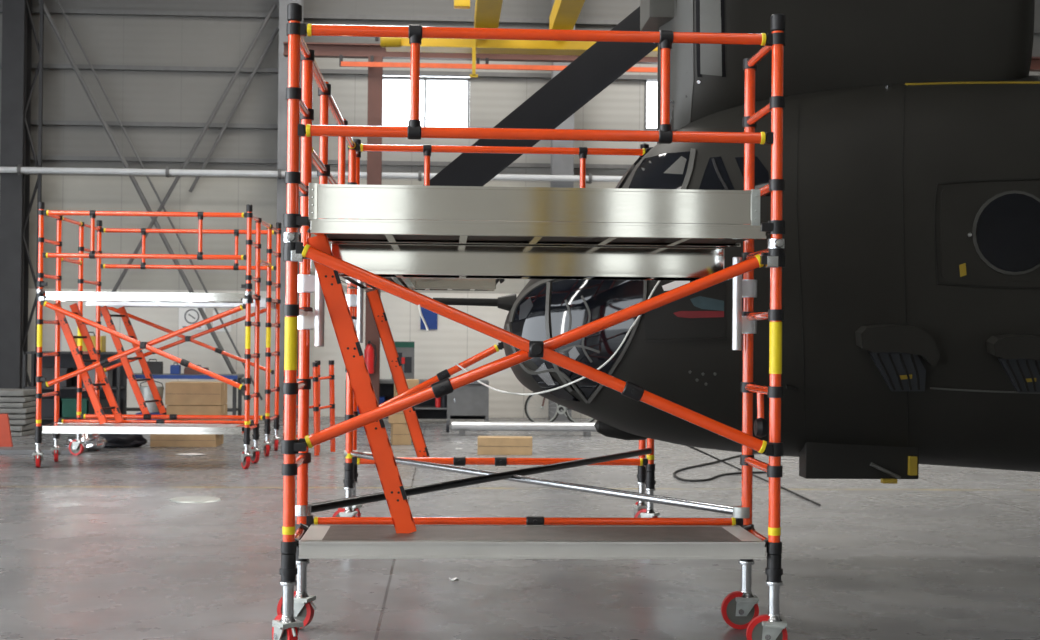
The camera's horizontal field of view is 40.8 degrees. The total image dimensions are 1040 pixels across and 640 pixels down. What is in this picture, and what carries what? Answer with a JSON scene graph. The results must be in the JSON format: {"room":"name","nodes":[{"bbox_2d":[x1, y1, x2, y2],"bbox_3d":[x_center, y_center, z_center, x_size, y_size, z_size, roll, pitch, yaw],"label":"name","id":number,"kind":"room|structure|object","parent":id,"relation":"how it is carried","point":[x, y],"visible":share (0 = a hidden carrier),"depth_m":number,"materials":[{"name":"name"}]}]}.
{"room":"aircraft hangar","nodes":[
{"label":"aircraft hangar","id":0,"kind":"room"},
{"bbox_2d":[0,0,31,388],"bbox_3d":[-9.815,-3.382,27.243,0.420,10.500,0.500,1,-1,-3],"label":"column","id":1,"kind":"structure","parent":0,"point":[13,11],"depth_m":26.99,"materials":[{"name":"metal"}]},
{"bbox_2d":[0,165,622,183],"bbox_3d":[-6.502,-2.845,27.200,22.482,0.199,0.549,1,-1,-3],"label":"pipe","id":2,"kind":"object","parent":1,"relation":"attached to","point":[20,170],"visible":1,"depth_m":27.03,"materials":[{"name":"grey metal"}]},
{"bbox_2d":[20,0,43,388],"bbox_3d":[-9.528,-3.378,27.323,0.380,10.500,0.080,1,-1,-3],"label":"trim","id":3,"kind":"structure","parent":0,"point":[40,45],"depth_m":27.29,"materials":[{"name":"metal"}]},
{"bbox_2d":[38,0,244,395],"bbox_3d":[-7.447,-2.491,27.452,4.242,7.932,0.090,1,-1,-3],"label":"trim","id":4,"kind":"structure","parent":3,"relation":"attached to","point":[54,27],"depth_m":27.41,"materials":[{"name":"metal"}]},
{"bbox_2d":[56,0,262,399],"bbox_3d":[-7.148,-2.454,27.587,4.224,8.048,0.044,1,-1,-3],"label":"trim","id":5,"kind":"structure","parent":3,"relation":"attached to","point":[58,2],"depth_m":27.56,"materials":[{"name":"metal"}]},
{"bbox_2d":[101,4,275,316],"bbox_3d":[-6.518,-3.144,27.478,3.391,6.201,0.076,1,-1,-3],"label":"trim","id":6,"kind":"structure","parent":0,"point":[273,7],"depth_m":27.47,"materials":[{"name":"grey metal"}]},
{"bbox_2d":[277,0,303,418],"bbox_3d":[-4.524,-3.330,27.519,0.420,10.500,0.500,1,-1,-3],"label":"trim","id":7,"kind":"structure","parent":0,"point":[283,61],"depth_m":27.27,"materials":[{"name":"grey metal"}]},
{"bbox_2d":[189,27,278,192],"bbox_3d":[-5.654,-4.156,27.685,1.749,3.311,0.070,1,-1,-3],"label":"trim","id":8,"kind":"structure","parent":7,"relation":"attached to","point":[277,28],"depth_m":27.66,"materials":[{"name":"grey metal"}]},
{"bbox_2d":[0,416,1039,639],"bbox_3d":[3.455,1.884,9.368,41.600,0.200,38.600,1,-1,-3],"label":"floor","id":9,"kind":"structure","parent":0,"point":[94,545],"depth_m":10.34,"materials":[{"name":"concrete"}]},
{"bbox_2d":[0,414,12,446],"bbox_3d":[-7.160,1.553,19.436,0.500,0.500,0.300,1,-1,-3],"label":"board","id":10,"kind":"object","parent":9,"relation":"on","point":[5,432],"visible":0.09,"depth_m":19.41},
{"bbox_2d":[11,429,34,436],"bbox_3d":[-8.174,1.784,22.200,0.780,0.077,0.700,1,-1,-1],"label":"mat","id":11,"kind":"object","parent":9,"relation":"on","point":[30,431],"visible":0.64,"depth_m":21.99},
{"bbox_2d":[10,423,35,430],"bbox_3d":[-8.167,1.692,22.201,0.780,0.093,0.700,1,-1,0],"label":"mat","id":12,"kind":"object","parent":11,"relation":"on","point":[30,425],"visible":0.62,"depth_m":21.94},
{"bbox_2d":[9,417,35,424],"bbox_3d":[-8.160,1.599,22.203,0.780,0.085,0.700,1,-1,-6],"label":"mat","id":13,"kind":"object","parent":12,"relation":"on","point":[32,419],"visible":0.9,"depth_m":21.90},
{"bbox_2d":[0,412,35,418],"bbox_3d":[-8.143,1.510,22.205,0.780,0.078,0.700,1,-1,-5],"label":"mat","id":14,"kind":"object","parent":13,"relation":"on","point":[32,414],"visible":0.61,"depth_m":21.90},
{"bbox_2d":[0,406,35,412],"bbox_3d":[-8.114,1.423,22.207,0.780,0.082,0.700,1,-1,-3],"label":"mat","id":15,"kind":"object","parent":14,"relation":"on","point":[30,409],"visible":0.59,"depth_m":21.88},
{"bbox_2d":[0,401,35,407],"bbox_3d":[-8.148,1.333,22.206,0.780,0.078,0.700,1,-1,0],"label":"mat","id":16,"kind":"object","parent":15,"relation":"on","point":[28,403],"visible":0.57,"depth_m":21.87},
{"bbox_2d":[0,395,35,401],"bbox_3d":[-8.157,1.244,22.207,0.780,0.083,0.700,1,-1,-6],"label":"mat","id":17,"kind":"object","parent":16,"relation":"on","point":[30,397],"visible":0.79,"depth_m":21.89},
{"bbox_2d":[0,389,35,395],"bbox_3d":[-8.141,1.147,22.209,0.780,0.094,0.700,1,-1,0],"label":"mat","id":18,"kind":"object","parent":17,"relation":"on","point":[3,392],"visible":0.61,"depth_m":21.88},
{"bbox_2d":[0,447,87,454],"bbox_3d":[-6.633,1.772,18.998,1.400,0.060,0.500,1,-1,-3],"label":"board","id":19,"kind":"object","parent":9,"relation":"on","point":[3,450],"visible":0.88,"depth_m":18.78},
{"bbox_2d":[22,351,126,424],"bbox_3d":[-7.740,1.204,24.361,1.650,1.302,0.550,1,-1,-3],"label":"shelf unit","id":20,"kind":"object","parent":9,"relation":"on","point":[119,378],"visible":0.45,"depth_m":24.61,"materials":[{"name":"metal"}]},
{"bbox_2d":[33,398,60,416],"bbox_3d":[-8.240,1.516,24.282,0.450,0.325,0.390,1,-1,-3],"label":"crate","id":21,"kind":"object","parent":20,"relation":"on","point":[47,408],"visible":0.31,"depth_m":24.11,"materials":[{"name":"grey plastic"}]},
{"bbox_2d":[42,367,72,386],"bbox_3d":[-8.035,0.992,24.298,0.450,0.325,0.390,1,-1,-3],"label":"crate","id":22,"kind":"object","parent":20,"relation":"on","point":[49,372],"visible":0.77,"depth_m":24.12,"materials":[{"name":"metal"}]},
{"bbox_2d":[61,398,89,417],"bbox_3d":[-7.691,1.522,24.310,0.450,0.325,0.390,1,-1,-3],"label":"crate","id":23,"kind":"object","parent":20,"relation":"on","point":[69,405],"visible":0.64,"depth_m":24.13,"materials":[{"name":"green plastic"}]},
{"bbox_2d":[74,332,105,351],"bbox_3d":[-7.482,0.379,24.334,0.500,0.351,0.300,1,-1,-3],"label":"case","id":24,"kind":"object","parent":20,"relation":"on","point":[93,338],"visible":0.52,"depth_m":24.20,"materials":[{"name":"yellow plastic"}]},
{"bbox_2d":[83,368,113,386],"bbox_3d":[-7.336,0.999,24.335,0.450,0.325,0.390,1,-1,-3],"label":"crate","id":25,"kind":"object","parent":20,"relation":"on","point":[109,374],"visible":0.17,"depth_m":24.16,"materials":[{"name":"grey plastic"}]},
{"bbox_2d":[88,398,116,413],"bbox_3d":[-7.241,1.526,24.334,0.450,0.325,0.390,1,-1,-3],"label":"crate","id":26,"kind":"object","parent":20,"relation":"on","point":[103,401],"visible":0.27,"depth_m":24.16,"materials":[{"name":"plastic"}]},
{"bbox_2d":[64,434,106,450],"bbox_3d":[-6.025,1.678,19.403,0.577,0.270,0.415,1,-1,-3],"label":"bag","id":27,"kind":"object","parent":9,"relation":"on","point":[93,442],"visible":0.7,"depth_m":19.32,"materials":[{"name":"plastic"}]},
{"bbox_2d":[99,434,146,447],"bbox_3d":[-5.753,1.698,20.106,0.769,0.251,0.478,1,-1,-3],"label":"duffel bag","id":28,"kind":"object","parent":9,"relation":"on","point":[113,440],"visible":0.63,"depth_m":19.96,"materials":[{"name":"black fabric"}]},
{"bbox_2d":[32,202,281,468],"bbox_3d":[-4.641,0.206,18.341,2.726,3.215,2.943,1,-1,-2],"label":"scaffold tower","id":29,"kind":"object","parent":9,"relation":"on","point":[103,301],"visible":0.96,"depth_m":17.49,"materials":[{"name":"orange metal"}]},
{"bbox_2d":[127,373,243,420],"bbox_3d":[-6.204,1.432,25.431,2.233,0.898,0.820,1,-1,-3],"label":"work table","id":30,"kind":"object","parent":9,"relation":"on","point":[234,377],"visible":0.51,"depth_m":25.13,"materials":[{"name":"metal"}]},
{"bbox_2d":[142,359,162,373],"bbox_3d":[-6.644,0.840,25.324,0.340,0.270,0.200,1,-1,-3],"label":"toolbox","id":31,"kind":"object","parent":30,"relation":"on","point":[156,367],"visible":0.62,"depth_m":25.23,"materials":[{"name":"metal"}]},
{"bbox_2d":[170,363,180,373],"bbox_3d":[-6.235,0.875,25.345,0.160,0.208,0.200,1,-1,-3],"label":"tin","id":32,"kind":"object","parent":30,"relation":"on","point":[174,369],"visible":0.99,"depth_m":25.25,"materials":[{"name":"blue metal"}]},
{"bbox_2d":[127,408,238,411],"bbox_3d":[-6.209,1.632,25.488,2.093,0.030,0.620,1,-1,-3],"label":"shelf","id":33,"kind":"object","parent":30,"relation":"attached to","point":[128,409],"depth_m":25.23,"materials":[{"name":"metal"}]},
{"bbox_2d":[184,365,208,373],"bbox_3d":[-5.860,0.898,25.364,0.420,0.170,0.200,1,-1,-3],"label":"tray","id":34,"kind":"object","parent":30,"relation":"on","point":[187,370],"visible":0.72,"depth_m":25.26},
{"bbox_2d":[150,434,223,446],"bbox_3d":[-4.881,1.740,20.554,0.945,0.193,0.702,1,-1,-3],"label":"cardboard box","id":35,"kind":"object","parent":9,"relation":"on","point":[156,440],"visible":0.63,"depth_m":20.21,"materials":[{"name":"brown cardboard"}]},
{"bbox_2d":[136,412,165,419],"bbox_3d":[-5.364,1.489,20.382,0.380,0.290,0.380,1,-1,-3],"label":"crate","id":36,"kind":"object","parent":35,"relation":"on","point":[139,413],"visible":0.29,"depth_m":20.20,"materials":[{"name":"blue plastic"}]},
{"bbox_2d":[140,381,163,412],"bbox_3d":[-5.360,1.101,20.387,0.355,0.477,0.344,1,-1,-3],"label":"bucket","id":37,"kind":"object","parent":36,"relation":"on","point":[145,390],"visible":0.65,"depth_m":20.25,"materials":[{"name":"metal"}]},
{"bbox_2d":[166,404,226,419],"bbox_3d":[-4.730,1.441,20.515,0.786,0.402,0.602,1,-1,-3],"label":"cardboard box","id":38,"kind":"object","parent":35,"relation":"on","point":[170,409],"visible":0.45,"depth_m":20.22,"materials":[{"name":"brown cardboard"}]},
{"bbox_2d":[165,381,226,404],"bbox_3d":[-4.738,1.071,20.519,0.801,0.327,0.602,1,-1,-3],"label":"cardboard box","id":39,"kind":"object","parent":38,"relation":"on","point":[176,392],"visible":0.89,"depth_m":20.22,"materials":[{"name":"brown cardboard"}]},
{"bbox_2d":[177,453,206,454],"bbox_3d":[-4.425,1.812,18.900,0.358,0.010,0.310,0,-1,25],"label":"paper scrap","id":40,"kind":"object","parent":9,"relation":"on","point":[181,453],"visible":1,"depth_m":18.85,"materials":[{"name":"white paper"}]},
{"bbox_2d":[169,496,220,502],"bbox_3d":[-3.203,1.768,13.796,0.497,0.012,0.497,1,-1,-3],"label":"floor plate","id":41,"kind":"object","parent":9,"relation":"on","point":[186,499],"visible":1,"depth_m":13.74,"materials":[{"name":"silver metal"}]},
{"bbox_2d":[283,370,297,454],"bbox_3d":[-3.067,1.186,19.045,0.077,1.260,0.477,0,-1,25],"label":"ladder frame","id":42,"kind":"object","parent":9,"relation":"on","point":[284,370],"visible":0.06,"depth_m":18.84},
{"bbox_2d":[309,360,320,451],"bbox_3d":[-2.865,1.188,19.056,0.077,1.260,0.477,0,0,25],"label":"ladder frame","id":43,"kind":"object","parent":9,"relation":"on","point":[318,361],"visible":0.13,"depth_m":19.21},
{"bbox_2d":[312,360,335,455],"bbox_3d":[-2.667,1.190,19.059,0.077,1.282,0.535,0,-1,25],"label":"ladder frame","id":44,"kind":"object","parent":9,"relation":"on","point":[331,377],"visible":0.77,"depth_m":19.01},
{"bbox_2d":[365,57,382,404],"bbox_3d":[-2.679,-1.447,25.627,0.260,6.716,0.230,1,-1,-3],"label":"trim","id":45,"kind":"structure","parent":9,"relation":"on","point":[375,74],"depth_m":25.53,"materials":[{"name":"grey metal"}]},
{"bbox_2d":[364,341,376,373],"bbox_3d":[-2.708,0.673,25.394,0.234,0.595,0.205,1,-1,-3],"label":"fire extinguisher","id":46,"kind":"object","parent":45,"relation":"attached to","point":[369,351],"visible":0.86,"depth_m":25.31,"materials":[{"name":"metal"}]},
{"bbox_2d":[283,42,1039,71],"bbox_3d":[5.303,-4.847,26.063,19.248,0.240,0.200,1,-1,-3],"label":"trim","id":47,"kind":"structure","parent":45,"relation":"on","point":[322,49],"depth_m":25.65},
{"bbox_2d":[339,55,657,72],"bbox_3d":[-0.170,-4.676,25.592,6.229,0.203,0.085,1,-1,-3],"label":"rail","id":48,"kind":"object","parent":47,"relation":"hanging from","point":[486,66],"visible":0.77,"depth_m":25.51,"materials":[{"name":"metal"}]},
{"bbox_2d":[391,423,410,444],"bbox_3d":[-1.798,1.713,21.140,0.285,0.318,0.402,1,-1,-10],"label":"cardboard box","id":49,"kind":"object","parent":9,"relation":"on","point":[400,434],"visible":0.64,"depth_m":20.95,"materials":[{"name":"brown cardboard"}]},
{"bbox_2d":[388,411,406,423],"bbox_3d":[-1.805,1.403,21.134,0.330,0.296,0.382,1,-1,0],"label":"cardboard box","id":50,"kind":"object","parent":49,"relation":"on","point":[399,417],"visible":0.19,"depth_m":20.95,"materials":[{"name":"brown cardboard"}]},
{"bbox_2d":[394,379,418,396],"bbox_3d":[-1.715,1.073,21.132,0.360,0.355,0.362,1,-1,-9],"label":"cardboard box","id":51,"kind":"object","parent":50,"relation":"on","point":[411,383],"visible":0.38,"depth_m":20.97,"materials":[{"name":"beige cardboard"}]},
{"bbox_2d":[345,379,488,423],"bbox_3d":[-1.928,1.529,26.364,2.661,0.804,0.750,1,-1,-3],"label":"workbench","id":52,"kind":"object","parent":9,"relation":"on","point":[470,401],"visible":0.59,"depth_m":26.11,"materials":[{"name":"silver metal"}]},
{"bbox_2d":[392,341,414,379],"bbox_3d":[-2.203,0.765,26.403,0.420,0.720,0.042,1,-1,-3],"label":"notice board","id":53,"kind":"object","parent":52,"relation":"on","point":[405,350],"visible":0.56,"depth_m":26.39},
{"bbox_2d":[398,353,411,372],"bbox_3d":[-2.192,0.805,26.391,0.300,0.380,0.010,1,-1,-3],"label":"print","id":54,"kind":"object","parent":53,"relation":"attached to","point":[405,358],"depth_m":26.39},
{"bbox_2d":[414,406,446,408],"bbox_3d":[-1.837,1.652,26.378,0.958,0.030,0.600,1,-1,-3],"label":"shelf","id":55,"kind":"object","parent":52,"relation":"attached to","point":[416,407],"depth_m":26.16,"materials":[{"name":"grey metal"}]},
{"bbox_2d":[435,397,440,407],"bbox_3d":[-1.534,1.467,26.235,0.100,0.340,0.100,1,-1,-3],"label":"bottle","id":56,"kind":"object","parent":52,"relation":"on","point":[437,400],"visible":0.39,"depth_m":26.20,"materials":[{"name":"red metal"}]},
{"bbox_2d":[441,395,446,407],"bbox_3d":[-1.422,1.468,26.241,0.100,0.340,0.100,1,-1,-3],"label":"bottle","id":57,"kind":"object","parent":52,"relation":"on","point":[443,398],"visible":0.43,"depth_m":26.20,"materials":[{"name":"black plastic"}]},
{"bbox_2d":[477,436,531,454],"bbox_3d":[-0.209,1.748,19.524,0.764,0.240,0.353,1,-1,0],"label":"cardboard box","id":58,"kind":"object","parent":9,"relation":"on","point":[486,445],"visible":1,"depth_m":19.35,"materials":[{"name":"brown cardboard"}]},
{"bbox_2d":[446,421,595,436],"bbox_3d":[0.074,1.793,23.175,2.585,0.239,0.300,1,-1,-2],"label":"metal beam","id":59,"kind":"structure","parent":9,"relation":"on","point":[586,427],"depth_m":23.11,"materials":[{"name":"silver metal"}]},
{"bbox_2d":[272,3,787,639],"bbox_3d":[-0.077,0.090,9.686,2.727,3.330,5.157,1,-1,-3],"label":"scaffold tower","id":60,"kind":"object","parent":9,"relation":"on","point":[414,244],"visible":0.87,"depth_m":7.26,"materials":[{"name":"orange metal"}]},
{"bbox_2d":[524,392,594,421],"bbox_3d":[0.778,1.462,25.856,1.398,0.975,0.571,1,-1,-8],"label":"bicycle","id":61,"kind":"object","parent":9,"relation":"on","point":[559,407],"visible":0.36,"depth_m":25.80,"materials":[{"name":"metal"}]},
{"bbox_2d":[673,453,766,481],"bbox_3d":[2.913,1.866,17.936,1.118,0.028,4.375,0,-1,27],"label":"cable","id":62,"kind":"object","parent":9,"relation":"on","point":[725,459],"visible":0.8,"depth_m":16.93,"materials":[{"name":"rubber"}]},
{"bbox_2d":[423,0,1039,483],"bbox_3d":[3.010,-1.051,10.743,9.247,5.688,3.721,0,-1,13],"label":"helicopter","id":63,"kind":"object","parent":9,"relation":"on","point":[911,271],"visible":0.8,"depth_m":9.44,"materials":[{"name":"black metal"}]},
{"bbox_2d":[536,362,555,384],"bbox_3d":[0.174,0.370,9.697,0.101,0.163,0.128,1,-1,-43],"label":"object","id":64,"kind":"object","parent":63,"relation":"attached to","point":[545,373],"depth_m":9.67,"materials":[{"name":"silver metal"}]},
{"bbox_2d":[454,281,659,394],"bbox_3d":[0.007,0.138,10.279,0.457,0.804,2.733,1,-1,-32],"label":"hose","id":65,"kind":"object","parent":63,"relation":"attached to","point":[658,282],"visible":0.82,"depth_m":9.53,"materials":[{"name":"white rubber"}]},
{"bbox_2d":[569,346,578,359],"bbox_3d":[0.372,0.239,9.506,0.082,0.127,0.035,0,-1,33],"label":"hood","id":66,"kind":"object","parent":63,"relation":"attached to","point":[573,350],"depth_m":9.50,"materials":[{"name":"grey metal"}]},
{"bbox_2d":[674,311,723,317],"bbox_3d":[1.182,-0.036,9.276,0.336,0.049,0.021,0,-1,6],"label":"marking","id":67,"kind":"object","parent":63,"relation":"on","point":[677,314],"depth_m":9.27,"materials":[{"name":"red paint"}]},
{"bbox_2d":[690,296,723,310],"bbox_3d":[1.238,-0.110,9.268,0.224,0.098,0.019,0,-1,5],"label":"marking","id":68,"kind":"object","parent":63,"relation":"on","point":[697,303],"depth_m":9.26,"materials":[{"name":"teal paint"}]},
{"bbox_2d":[881,478,896,483],"bbox_3d":[2.538,1.107,9.629,0.100,0.030,0.060,1,-1,-3],"label":"marker lamp","id":69,"kind":"object","parent":63,"relation":"attached to","point":[883,480],"depth_m":9.60,"materials":[{"name":"yellow plastic"}]},
{"bbox_2d":[868,351,925,390],"bbox_3d":[2.506,0.334,9.321,0.389,0.284,0.139,1,-1,-3],"label":"grille","id":70,"kind":"object","parent":63,"relation":"attached to","point":[887,371],"depth_m":9.29,"materials":[{"name":"black metal"}]},
{"bbox_2d":[997,357,1039,391],"bbox_3d":[3.357,0.361,9.363,0.341,0.248,0.127,1,-1,-3],"label":"grille","id":71,"kind":"object","parent":63,"relation":"attached to","point":[1023,374],"depth_m":9.33,"materials":[{"name":"black metal"}]},
{"bbox_2d":[687,446,820,505],"bbox_3d":[2.523,1.412,14.374,1.155,0.837,6.110,0,-1,14],"label":"cable","id":72,"kind":"object","parent":9,"relation":"on","point":[696,449],"visible":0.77,"depth_m":14.77,"materials":[{"name":"rubber"}]},
{"bbox_2d":[0,0,1039,417],"bbox_3d":[2.505,-3.254,28.502,41.000,10.500,0.200,1,-1,-3],"label":"wall","id":73,"kind":"structure","parent":0,"point":[135,96],"depth_m":27.95,"materials":[{"name":"grey metal"}]},
{"bbox_2d":[0,119,361,128],"bbox_3d":[-10.431,-3.916,27.662,15.064,0.085,0.120,1,-1,-3],"label":"trim","id":74,"kind":"structure","parent":73,"relation":"attached to","point":[33,122],"depth_m":27.78,"materials":[{"name":"metal"}]},
{"bbox_2d":[178,308,204,329],"bbox_3d":[-6.534,-0.040,27.879,0.520,0.460,0.019,1,-1,-3],"label":"notice","id":75,"kind":"object","parent":73,"relation":"attached to","point":[187,316],"visible":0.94,"depth_m":27.87,"materials":[{"name":"paper"}]},
{"bbox_2d":[213,310,230,331],"bbox_3d":[-5.943,0.020,27.912,0.360,0.420,0.014,1,-1,-3],"label":"notice","id":76,"kind":"object","parent":73,"relation":"attached to","point":[226,319],"visible":0.43,"depth_m":27.91,"materials":[{"name":"paper"}]},
{"bbox_2d":[0,63,657,79],"bbox_3d":[2.529,-4.907,28.352,41.000,0.085,0.120,1,-1,-3],"label":"trim","id":77,"kind":"structure","parent":73,"relation":"attached to","point":[34,65],"depth_m":27.96,"materials":[{"name":"metal"}]},
{"bbox_2d":[30,155,631,168],"bbox_3d":[2.513,-3.091,28.331,41.000,0.085,0.120,1,-1,-3],"label":"trim","id":78,"kind":"structure","parent":73,"relation":"attached to","point":[44,157],"depth_m":27.86,"materials":[{"name":"metal"}]},
{"bbox_2d":[382,76,469,127],"bbox_3d":[-1.912,-4.349,28.213,1.797,1.081,0.140,1,-1,-3],"label":"window","id":79,"kind":"structure","parent":73,"relation":"in","point":[424,79],"depth_m":28.17,"materials":[{"name":"white glass"}]},
{"bbox_2d":[420,307,436,329],"bbox_3d":[-1.828,-0.060,28.125,0.340,0.500,0.020,1,-1,-3],"label":"wall sign","id":80,"kind":"object","parent":73,"relation":"attached to","point":[430,317],"visible":0.51,"depth_m":28.12,"materials":[{"name":"blue plastic"}]},
{"bbox_2d":[0,7,1039,34],"bbox_3d":[2.539,-6.005,28.364,41.000,0.085,0.120,1,-1,-3],"label":"trim","id":81,"kind":"structure","parent":73,"relation":"attached to","point":[34,10],"depth_m":27.97,"materials":[{"name":"metal"}]},
{"bbox_2d":[644,80,656,130],"bbox_3d":[3.395,-4.361,28.491,1.753,1.070,0.140,1,-1,-3],"label":"window","id":82,"kind":"structure","parent":73,"relation":"in","point":[645,81],"depth_m":28.39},
{"bbox_2d":[548,0,574,419],"bbox_3d":[0.837,-3.277,27.799,0.420,10.500,0.500,1,-1,-3],"label":"trim","id":83,"kind":"structure","parent":0,"point":[561,164],"depth_m":27.55,"materials":[{"name":"grey metal"}]},
{"bbox_3d":[3.553,-8.815,9.492,41.000,0.200,38.000,1,-1,-3],"label":"ceiling","id":84,"kind":"structure","parent":0,"visible":0},
{"bbox_2d":[375,0,657,77],"bbox_3d":[0.731,-6.405,20.583,6.034,4.394,8.300,1,-1,-3],"label":"crane","id":85,"kind":"object","parent":84,"relation":"hanging from","point":[564,14],"visible":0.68,"depth_m":24.20,"materials":[{"name":"yellow metal"}]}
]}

